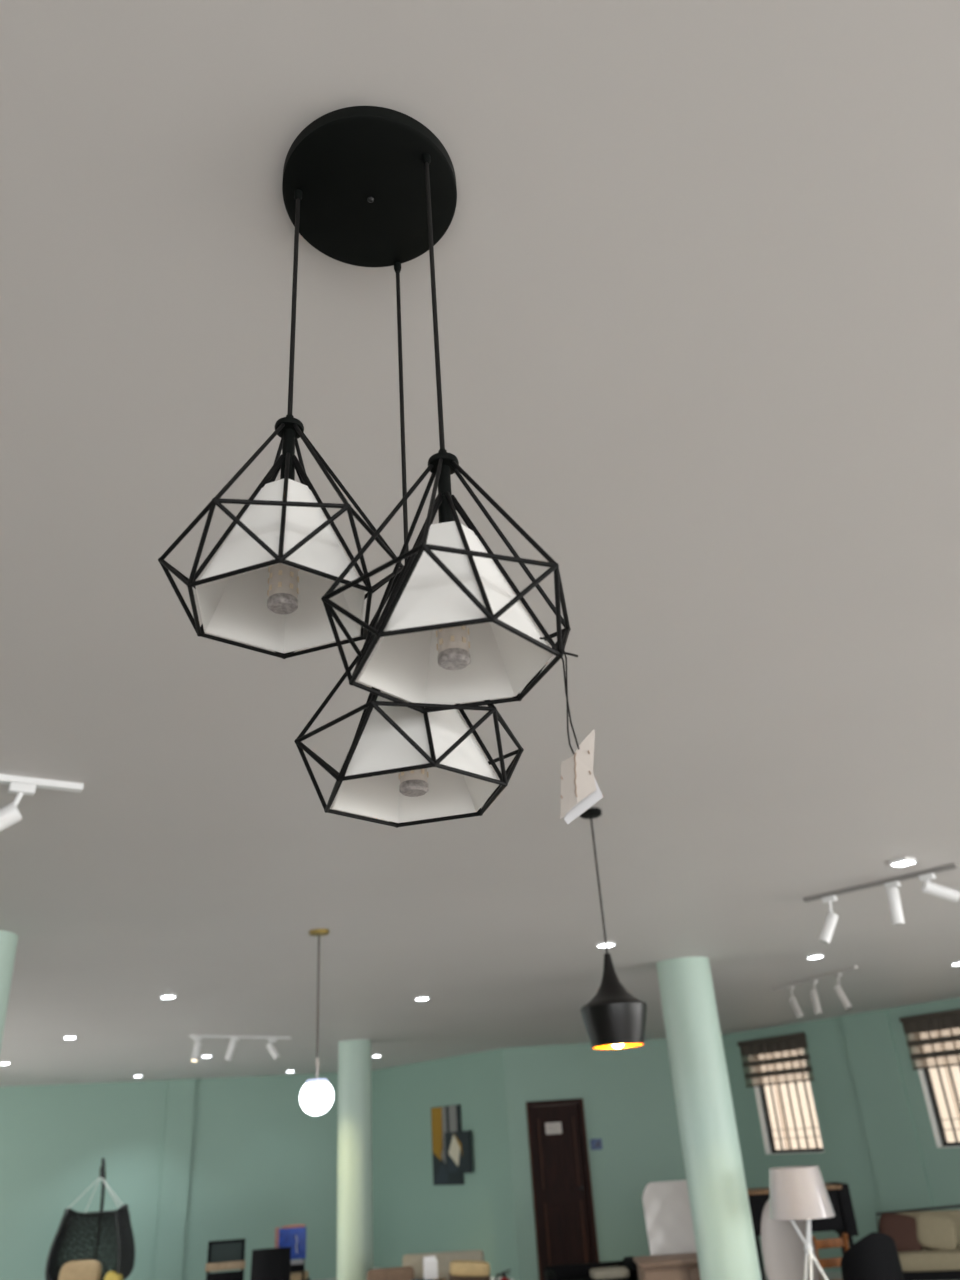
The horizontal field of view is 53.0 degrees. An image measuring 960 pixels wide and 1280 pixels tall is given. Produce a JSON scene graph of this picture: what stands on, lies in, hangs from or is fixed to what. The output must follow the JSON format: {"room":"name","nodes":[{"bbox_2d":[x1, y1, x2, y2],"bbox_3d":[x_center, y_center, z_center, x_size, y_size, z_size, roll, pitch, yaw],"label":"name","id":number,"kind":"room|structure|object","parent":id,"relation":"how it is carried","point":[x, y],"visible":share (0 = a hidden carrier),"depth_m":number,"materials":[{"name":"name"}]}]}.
{"room":"store","nodes":[
{"label":"store","id":0,"kind":"room"},
{"bbox_2d":[0,1073,337,1279],"bbox_3d":[-5.652,7.618,13.300,8.319,2.700,0.160,7,-29,-19],"label":"wall","id":1,"kind":"structure","parent":0,"point":[260,1163],"depth_m":13.76,"materials":[{"name":"green paint"}]},
{"bbox_2d":[153,1078,195,1279],"bbox_3d":[-4.335,7.715,13.662,0.380,2.700,0.060,7,-29,-19],"label":"column","id":2,"kind":"structure","parent":1,"relation":"attached to","point":[172,1213],"depth_m":13.65,"materials":[{"name":"green paint"}]},
{"bbox_2d":[371,1048,518,1279],"bbox_3d":[-0.601,7.375,13.511,0.160,2.700,3.397,18,-34,-35],"label":"wall","id":3,"kind":"structure","parent":0,"point":[412,1214],"depth_m":13.37,"materials":[{"name":"green paint"}]},
{"bbox_2d":[373,1267,513,1279],"bbox_3d":[-0.612,8.524,12.885,0.012,0.090,3.280,18,-34,-35],"label":"baseboard","id":4,"kind":"structure","parent":3,"relation":"attached to","point":[491,1278],"depth_m":12.04,"materials":[{"name":"white paint"}]},
{"bbox_2d":[431,1105,463,1184],"bbox_3d":[-0.456,6.987,13.311,0.032,0.965,0.660,18,-34,-35],"label":"canvas painting","id":5,"kind":"object","parent":3,"relation":"attached to","point":[444,1119],"visible":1,"depth_m":13.35,"materials":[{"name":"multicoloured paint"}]},
{"bbox_2d":[445,1131,472,1173],"bbox_3d":[-0.292,6.948,13.048,0.032,0.500,0.550,18,-34,-35],"label":"canvas painting","id":6,"kind":"object","parent":3,"relation":"attached to","point":[458,1145],"visible":1,"depth_m":13.02,"materials":[{"name":"black paint"}]},
{"bbox_2d":[0,0,959,1086],"bbox_3d":[-0.745,0.721,3.880,19.414,0.200,26.500,-4,-28,0],"label":"ceiling","id":7,"kind":"structure","parent":0,"point":[697,262],"depth_m":1.83,"materials":[{"name":"paint"}]},
{"bbox_2d":[0,774,83,830],"bbox_3d":[-1.718,0.493,2.830,1.003,0.247,0.092,13,-32,-29],"label":"track light","id":8,"kind":"object","parent":7,"relation":"attached to","point":[10,815],"visible":1,"depth_m":3.00,"materials":[{"name":"white metal"}]},
{"bbox_2d":[64,1035,75,1038],"bbox_3d":[-3.784,3.664,8.877,0.090,0.021,0.090,15,-33,-31],"label":"recessed light","id":9,"kind":"object","parent":7,"relation":"in","point":[66,1036],"visible":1,"depth_m":8.85,"materials":[{"name":"white"}]},
{"bbox_2d":[160,994,175,998],"bbox_3d":[-2.293,2.621,7.076,0.090,0.021,0.090,15,-33,-31],"label":"recessed light","id":10,"kind":"object","parent":7,"relation":"in","point":[168,996],"visible":1,"depth_m":7.05,"materials":[{"name":"white"}]},
{"bbox_2d":[190,1035,290,1061],"bbox_3d":[-2.421,4.130,9.710,0.139,0.242,1.139,-27,-35,37],"label":"track light","id":11,"kind":"object","parent":7,"relation":"attached to","point":[271,1039],"visible":1,"depth_m":9.64,"materials":[{"name":"white metal"}]},
{"bbox_2d":[300,929,333,1114],"bbox_3d":[-0.870,2.036,5.164,0.174,0.927,0.174,-4,-28,0],"label":"globe pendant light","id":12,"kind":"object","parent":7,"relation":"hanging from","point":[317,1095],"visible":1,"depth_m":4.95,"materials":[{"name":"white glass"}]},
{"bbox_2d":[158,106,570,827],"bbox_3d":[-0.126,-0.223,1.083,0.396,0.790,0.397,-4,-28,0],"label":"cage pendant light","id":13,"kind":"object","parent":7,"relation":"hanging from","point":[364,186],"visible":1,"depth_m":0.95,"materials":[{"name":"black metal"}]},
{"bbox_2d":[280,429,294,480],"bbox_3d":[-0.204,-0.191,1.022,0.015,0.076,0.015,-4,-27,0],"label":"socket","id":14,"kind":"object","parent":13,"relation":"attached to","point":[287,443],"depth_m":1.02,"materials":[{"name":"black"}]},
{"bbox_2d":[438,465,453,522],"bbox_3d":[-0.034,-0.139,0.947,0.015,0.076,0.015,-4,-27,0],"label":"socket","id":15,"kind":"object","parent":13,"relation":"attached to","point":[445,497],"depth_m":0.94,"materials":[{"name":"black metal"}]},
{"bbox_2d":[540,637,602,823],"bbox_3d":[0.079,0.074,0.822,0.043,0.166,0.018,-1,-28,-6],"label":"price tag","id":16,"kind":"object","parent":13,"relation":"hanging from","point":[580,790],"visible":1,"depth_m":0.80,"materials":[{"name":"white paper"}]},
{"bbox_2d":[415,996,428,999],"bbox_3d":[-0.483,2.985,8.017,0.090,0.021,0.090,15,-33,-31],"label":"recessed light","id":17,"kind":"object","parent":7,"relation":"in","point":[419,997],"visible":1,"depth_m":7.99,"materials":[{"name":"white"}]},
{"bbox_2d":[596,941,615,946],"bbox_3d":[0.821,1.986,6.278,0.090,0.021,0.090,15,-33,-31],"label":"recessed light","id":18,"kind":"object","parent":7,"relation":"in","point":[601,944],"visible":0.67,"depth_m":6.26,"materials":[{"name":"white plastic"}]},
{"bbox_2d":[580,808,646,1048],"bbox_3d":[0.450,1.032,3.506,0.233,0.845,0.233,-4,-28,0],"label":"pendant light","id":19,"kind":"object","parent":7,"relation":"hanging from","point":[613,1018],"visible":0.98,"depth_m":3.29,"materials":[{"name":"black metal"}]},
{"bbox_2d":[772,966,857,1017],"bbox_3d":[2.921,3.132,8.428,0.094,0.321,1.265,5,-29,-16],"label":"track light","id":20,"kind":"object","parent":7,"relation":"attached to","point":[838,990],"visible":1,"depth_m":8.36,"materials":[{"name":"grey metal"}]},
{"bbox_2d":[806,954,823,958],"bbox_3d":[2.544,2.403,7.307,0.090,0.021,0.090,15,-33,-31],"label":"recessed light","id":21,"kind":"object","parent":7,"relation":"in","point":[813,956],"visible":1,"depth_m":7.29,"materials":[{"name":"white plastic"}]},
{"bbox_2d":[803,863,959,943],"bbox_3d":[2.106,1.404,5.064,0.856,0.269,0.142,-27,-35,37],"label":"track light","id":22,"kind":"object","parent":7,"relation":"attached to","point":[891,884],"visible":1,"depth_m":5.02,"materials":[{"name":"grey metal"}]},
{"bbox_2d":[889,857,916,866],"bbox_3d":[2.081,1.093,4.735,0.090,0.021,0.090,15,-33,-31],"label":"recessed light","id":23,"kind":"object","parent":7,"relation":"in","point":[903,861],"visible":1,"depth_m":4.71,"materials":[{"name":"white metal"}]},
{"bbox_2d":[893,861,914,866],"bbox_3d":[2.081,1.093,4.734,0.078,0.020,0.078,15,-33,-31],"label":"diffuser","id":24,"kind":"object","parent":23,"relation":"attached to","point":[895,863],"depth_m":4.72,"materials":[{"name":"white plastic"}]},
{"bbox_2d":[321,1267,841,1279],"bbox_3d":[-0.568,3.969,3.935,18.314,0.120,22.600,-4,-28,0],"label":"floor","id":25,"kind":"structure","parent":0,"point":[830,1275],"depth_m":11.10,"materials":[{"name":"tile"}]},
{"bbox_2d":[0,930,17,1051],"bbox_3d":[-2.516,2.722,4.337,0.400,2.700,0.400,-4,-28,0],"label":"column","id":26,"kind":"structure","parent":25,"relation":"on","point":[8,940],"depth_m":4.86,"materials":[{"name":"green paint"}]},
{"bbox_2d":[45,1158,134,1279],"bbox_3d":[-4.845,7.550,12.211,1.052,1.714,1.055,-4,-28,0],"label":"hanging egg chair","id":27,"kind":"object","parent":25,"relation":"on","point":[124,1248],"visible":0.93,"depth_m":12.28,"materials":[{"name":"black wicker"}]},
{"bbox_2d":[58,1260,101,1279],"bbox_3d":[-4.870,7.769,11.700,0.500,0.383,0.201,-4,-28,0],"label":"cushion","id":28,"kind":"object","parent":27,"relation":"in","point":[78,1269],"visible":1,"depth_m":11.69,"materials":[{"name":"beige fabric"}]},
{"bbox_2d":[49,1207,134,1279],"bbox_3d":[-4.840,7.623,12.038,1.052,0.916,0.799,-4,-27,0],"label":"basket","id":29,"kind":"object","parent":27,"relation":"on","point":[124,1248],"depth_m":12.26,"materials":[{"name":"black wicker"}]},
{"bbox_2d":[104,1271,122,1279],"bbox_3d":[-4.466,7.811,11.664,0.248,0.275,0.140,-4,-28,0],"label":"cushion","id":30,"kind":"object","parent":27,"relation":"in","point":[111,1275],"visible":1,"depth_m":11.65,"materials":[{"name":"yellow fabric"}]},
{"bbox_2d":[205,1239,245,1279],"bbox_3d":[-2.342,6.089,8.905,0.400,0.940,0.443,-1,-28,-6],"label":"chair","id":31,"kind":"object","parent":25,"relation":"on","point":[222,1255],"visible":1,"depth_m":8.87,"materials":[{"name":"grey"}]},
{"bbox_2d":[250,1247,290,1279],"bbox_3d":[-1.803,5.758,8.296,0.420,0.896,0.455,-1,-28,-5],"label":"chair","id":32,"kind":"object","parent":25,"relation":"on","point":[269,1263],"visible":1,"depth_m":8.30,"materials":[{"name":"black fabric"}]},
{"bbox_2d":[275,1224,309,1279],"bbox_3d":[-1.811,6.203,9.261,0.346,1.001,0.360,-1,-28,-5],"label":"framed poster","id":33,"kind":"object","parent":25,"relation":"on","point":[293,1236],"visible":0.81,"depth_m":9.27,"materials":[{"name":"blue"}]},
{"bbox_2d":[337,1040,372,1279],"bbox_3d":[-1.341,5.760,10.316,0.370,2.700,0.370,-4,-28,0],"label":"column","id":34,"kind":"structure","parent":25,"relation":"on","point":[354,1175],"depth_m":10.25,"materials":[{"name":"green paint"}]},
{"bbox_2d":[367,1266,414,1279],"bbox_3d":[-0.736,5.538,7.809,0.400,0.701,0.628,-3,-28,-3],"label":"armchair","id":35,"kind":"object","parent":25,"relation":"on","point":[395,1273],"visible":1,"depth_m":8.12,"materials":[{"name":"brown fabric"}]},
{"bbox_2d":[432,1277,446,1279],"bbox_3d":[-0.392,5.296,7.354,0.300,0.668,0.300,-3,-28,-2],"label":"side table","id":36,"kind":"object","parent":25,"relation":"on","point":[440,1278],"visible":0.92,"depth_m":7.56,"materials":[{"name":"brown wood"}]},
{"bbox_3d":[-0.450,5.037,7.465,0.160,0.110,0.266,-3,-28,-2],"label":"table runner","id":37,"kind":"object","parent":36,"relation":"on","visible":0},
{"bbox_2d":[423,1255,437,1279],"bbox_3d":[-0.391,4.945,7.581,0.105,0.150,0.095,1,-28,-10],"label":"tissue box","id":38,"kind":"object","parent":37,"relation":"on","point":[430,1264],"visible":1,"depth_m":7.54,"materials":[{"name":"white"}]},
{"bbox_2d":[402,1250,483,1279],"bbox_3d":[-0.368,6.199,9.086,0.800,0.666,0.626,-6,-28,3],"label":"sofa","id":39,"kind":"object","parent":25,"relation":"on","point":[444,1259],"visible":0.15,"depth_m":9.38,"materials":[{"name":"beige fabric"}]},
{"bbox_2d":[449,1260,489,1279],"bbox_3d":[-0.056,5.445,7.753,0.340,0.731,0.626,-1,-28,-5],"label":"cushion","id":40,"kind":"object","parent":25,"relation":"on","point":[459,1269],"visible":1,"depth_m":7.97,"materials":[{"name":"beige fabric"}]},
{"bbox_2d":[495,1269,510,1279],"bbox_3d":[0.262,6.779,9.997,0.160,0.403,0.156,19,-36,-37],"label":"flower arrangement","id":41,"kind":"object","parent":25,"relation":"on","point":[503,1274],"visible":1,"depth_m":10.06,"materials":[{"name":"red"}]},
{"bbox_2d":[544,1256,638,1279],"bbox_3d":[1.027,5.805,8.449,0.860,0.602,0.623,-3,-28,-2],"label":"sofa","id":42,"kind":"object","parent":25,"relation":"on","point":[626,1269],"visible":0.88,"depth_m":8.60,"materials":[{"name":"black fabric"}]},
{"bbox_2d":[564,1276,633,1279],"bbox_3d":[1.022,5.703,8.444,0.690,0.160,0.480,-3,-28,-2],"label":"seat cushion","id":43,"kind":"object","parent":42,"relation":"on","point":[565,1277],"depth_m":8.39,"materials":[{"name":"black fabric"}]},
{"bbox_2d":[590,1266,629,1279],"bbox_3d":[1.145,5.590,8.493,0.340,0.075,0.280,-3,-28,-2],"label":"cushion","id":44,"kind":"object","parent":42,"relation":"on","point":[616,1272],"depth_m":8.38,"materials":[{"name":"beige fabric"}]},
{"bbox_2d":[633,1252,699,1279],"bbox_3d":[1.450,4.674,6.552,0.660,0.800,0.457,-4,-28,0],"label":"base cabinet","id":45,"kind":"object","parent":25,"relation":"on","point":[682,1266],"visible":0.6,"depth_m":6.54,"materials":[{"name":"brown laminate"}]},
{"bbox_2d":[642,1180,696,1255],"bbox_3d":[1.529,4.810,7.300,0.500,1.241,0.620,-6,-28,3],"label":"chair","id":46,"kind":"object","parent":25,"relation":"on","point":[666,1204],"visible":0.53,"depth_m":7.30,"materials":[{"name":"white fabric"}]},
{"bbox_2d":[656,957,761,1279],"bbox_3d":[1.595,3.596,6.564,0.390,2.700,0.390,-4,-28,0],"label":"column","id":47,"kind":"structure","parent":25,"relation":"on","point":[726,1249],"depth_m":6.55,"materials":[{"name":"green paint"}]},
{"bbox_2d":[761,1198,819,1279],"bbox_3d":[2.237,4.577,6.816,0.381,1.122,0.530,-7,-28,5],"label":"shell chair","id":48,"kind":"object","parent":25,"relation":"on","point":[783,1251],"visible":0.6,"depth_m":7.01,"materials":[{"name":"grey plastic"}]},
{"bbox_2d":[769,1166,834,1279],"bbox_3d":[2.022,3.968,5.852,0.705,1.338,0.649,4,-29,-15],"label":"floor lamp","id":49,"kind":"object","parent":25,"relation":"on","point":[796,1192],"visible":1,"depth_m":5.89,"materials":[{"name":"grey fabric"}]},
{"bbox_2d":[747,1182,858,1279],"bbox_3d":[2.743,5.256,8.155,0.900,1.090,0.405,-5,-28,1],"label":"sideboard","id":50,"kind":"object","parent":25,"relation":"on","point":[844,1221],"visible":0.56,"depth_m":8.15,"materials":[{"name":"black wood"}]},
{"bbox_2d":[812,1233,848,1279],"bbox_3d":[2.688,5.016,7.376,0.376,0.804,0.398,0,-28,-8],"label":"wooden chair","id":51,"kind":"object","parent":25,"relation":"on","point":[833,1242],"visible":0.51,"depth_m":7.37,"materials":[{"name":"orange wood"}]},
{"bbox_2d":[841,1232,904,1279],"bbox_3d":[2.804,4.658,6.766,0.435,0.862,0.365,1,-28,-10],"label":"tub chair","id":52,"kind":"object","parent":25,"relation":"on","point":[875,1256],"visible":1,"depth_m":6.76,"materials":[{"name":"black fabric"}]},
{"bbox_2d":[876,1204,959,1279],"bbox_3d":[4.258,5.660,8.809,1.068,0.792,0.726,-12,-28,14],"label":"sofa","id":53,"kind":"object","parent":25,"relation":"on","point":[925,1264],"visible":0.49,"depth_m":8.57,"materials":[{"name":"beige fabric upholstery"},{"name":"brown fabric cushion"},{"name":"black iron"}]},
{"bbox_2d":[879,1213,921,1251],"bbox_3d":[3.871,5.470,8.857,0.377,0.341,0.168,-12,-28,14],"label":"cushion","id":54,"kind":"object","parent":53,"relation":"on","point":[902,1228],"visible":0.65,"depth_m":8.83,"materials":[{"name":"brown fabric"}]},
{"bbox_2d":[896,1210,959,1249],"bbox_3d":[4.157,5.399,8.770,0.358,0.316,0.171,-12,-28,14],"label":"cushion","id":55,"kind":"object","parent":53,"relation":"on","point":[934,1231],"visible":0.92,"depth_m":8.72,"materials":[{"name":"beige fabric"}]},
{"bbox_2d":[898,1244,959,1271],"bbox_3d":[4.245,5.636,8.781,1.000,0.160,0.620,-12,-28,14],"label":"seat cushion","id":56,"kind":"object","parent":53,"relation":"on","point":[925,1260],"depth_m":8.56,"materials":[{"name":"beige fabric"}]},
{"bbox_2d":[503,1035,746,1279],"bbox_3d":[1.902,6.708,12.568,3.046,2.700,0.160,-1,-28,-7],"label":"wall","id":57,"kind":"structure","parent":0,"point":[628,1096],"depth_m":12.63,"materials":[{"name":"green paint"}]},
{"bbox_2d":[526,1098,598,1279],"bbox_3d":[1.038,7.000,12.287,0.760,2.030,0.172,-1,-28,-7],"label":"door","id":58,"kind":"structure","parent":57,"relation":"in","point":[565,1225],"depth_m":12.27,"materials":[{"name":"brown wood"}]},
{"bbox_2d":[545,1122,561,1134],"bbox_3d":[0.960,6.375,12.561,0.210,0.135,0.004,0,-28,-7],"label":"paper notice","id":59,"kind":"object","parent":58,"relation":"attached to","point":[554,1127],"visible":1,"depth_m":12.56,"materials":[{"name":"grey paper"}]},
{"bbox_2d":[590,1139,601,1149],"bbox_3d":[1.512,6.556,12.506,0.150,0.125,0.013,-1,-28,-7],"label":"sign","id":60,"kind":"object","parent":57,"relation":"attached to","point":[596,1144],"visible":1,"depth_m":12.50,"materials":[{"name":"blue"}]},
{"bbox_2d":[722,997,959,1271],"bbox_3d":[6.048,4.824,9.512,0.160,2.700,9.000,15,-33,-32],"label":"wall","id":61,"kind":"structure","parent":0,"point":[846,1157],"depth_m":11.58,"materials":[{"name":"green paint"}]},
{"bbox_2d":[749,1048,823,1154],"bbox_3d":[3.948,5.885,12.326,0.155,1.220,0.910,15,-33,-32],"label":"window","id":62,"kind":"structure","parent":61,"relation":"in","point":[767,1132],"depth_m":12.42,"materials":[{"name":"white metal"}]},
{"bbox_2d":[737,1032,813,1087],"bbox_3d":[3.819,5.460,12.490,0.060,0.560,1.100,15,-33,-32],"label":"zebra blind","id":63,"kind":"object","parent":62,"relation":"attached to","point":[796,1040],"visible":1,"depth_m":12.50,"materials":[{"name":"fabric"}]},
{"bbox_2d":[840,1009,934,1211],"bbox_3d":[4.718,5.708,11.029,0.030,2.700,0.640,15,-33,-32],"label":"column","id":64,"kind":"structure","parent":61,"relation":"attached to","point":[894,1148],"depth_m":11.13,"materials":[{"name":"green paint"}]},
{"bbox_2d":[909,1027,959,1147],"bbox_3d":[5.324,4.889,10.603,0.155,1.220,0.910,15,-33,-32],"label":"window","id":65,"kind":"structure","parent":61,"relation":"in","point":[924,1074],"depth_m":10.82,"materials":[{"name":"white metal"}]},
{"bbox_2d":[899,1009,959,1069],"bbox_3d":[5.235,4.435,10.716,0.060,0.560,1.100,15,-33,-32],"label":"zebra blind","id":66,"kind":"object","parent":65,"relation":"attached to","point":[950,1018],"visible":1,"depth_m":10.88,"materials":[{"name":"fabric"}]},
{"bbox_3d":[0.431,6.164,8.057,80.000,0.050,80.000,-4,-27,0],"label":"ground","id":67,"kind":"structure","parent":0,"visible":0},
{"bbox_2d":[759,1028,959,1149],"bbox_3d":[6.233,6.234,15.163,0.345,5.600,18.000,15,-33,-32],"label":"wall","id":68,"kind":"structure","parent":67,"relation":"on","point":[955,1070],"depth_m":15.69,"materials":[{"name":"white glass"}]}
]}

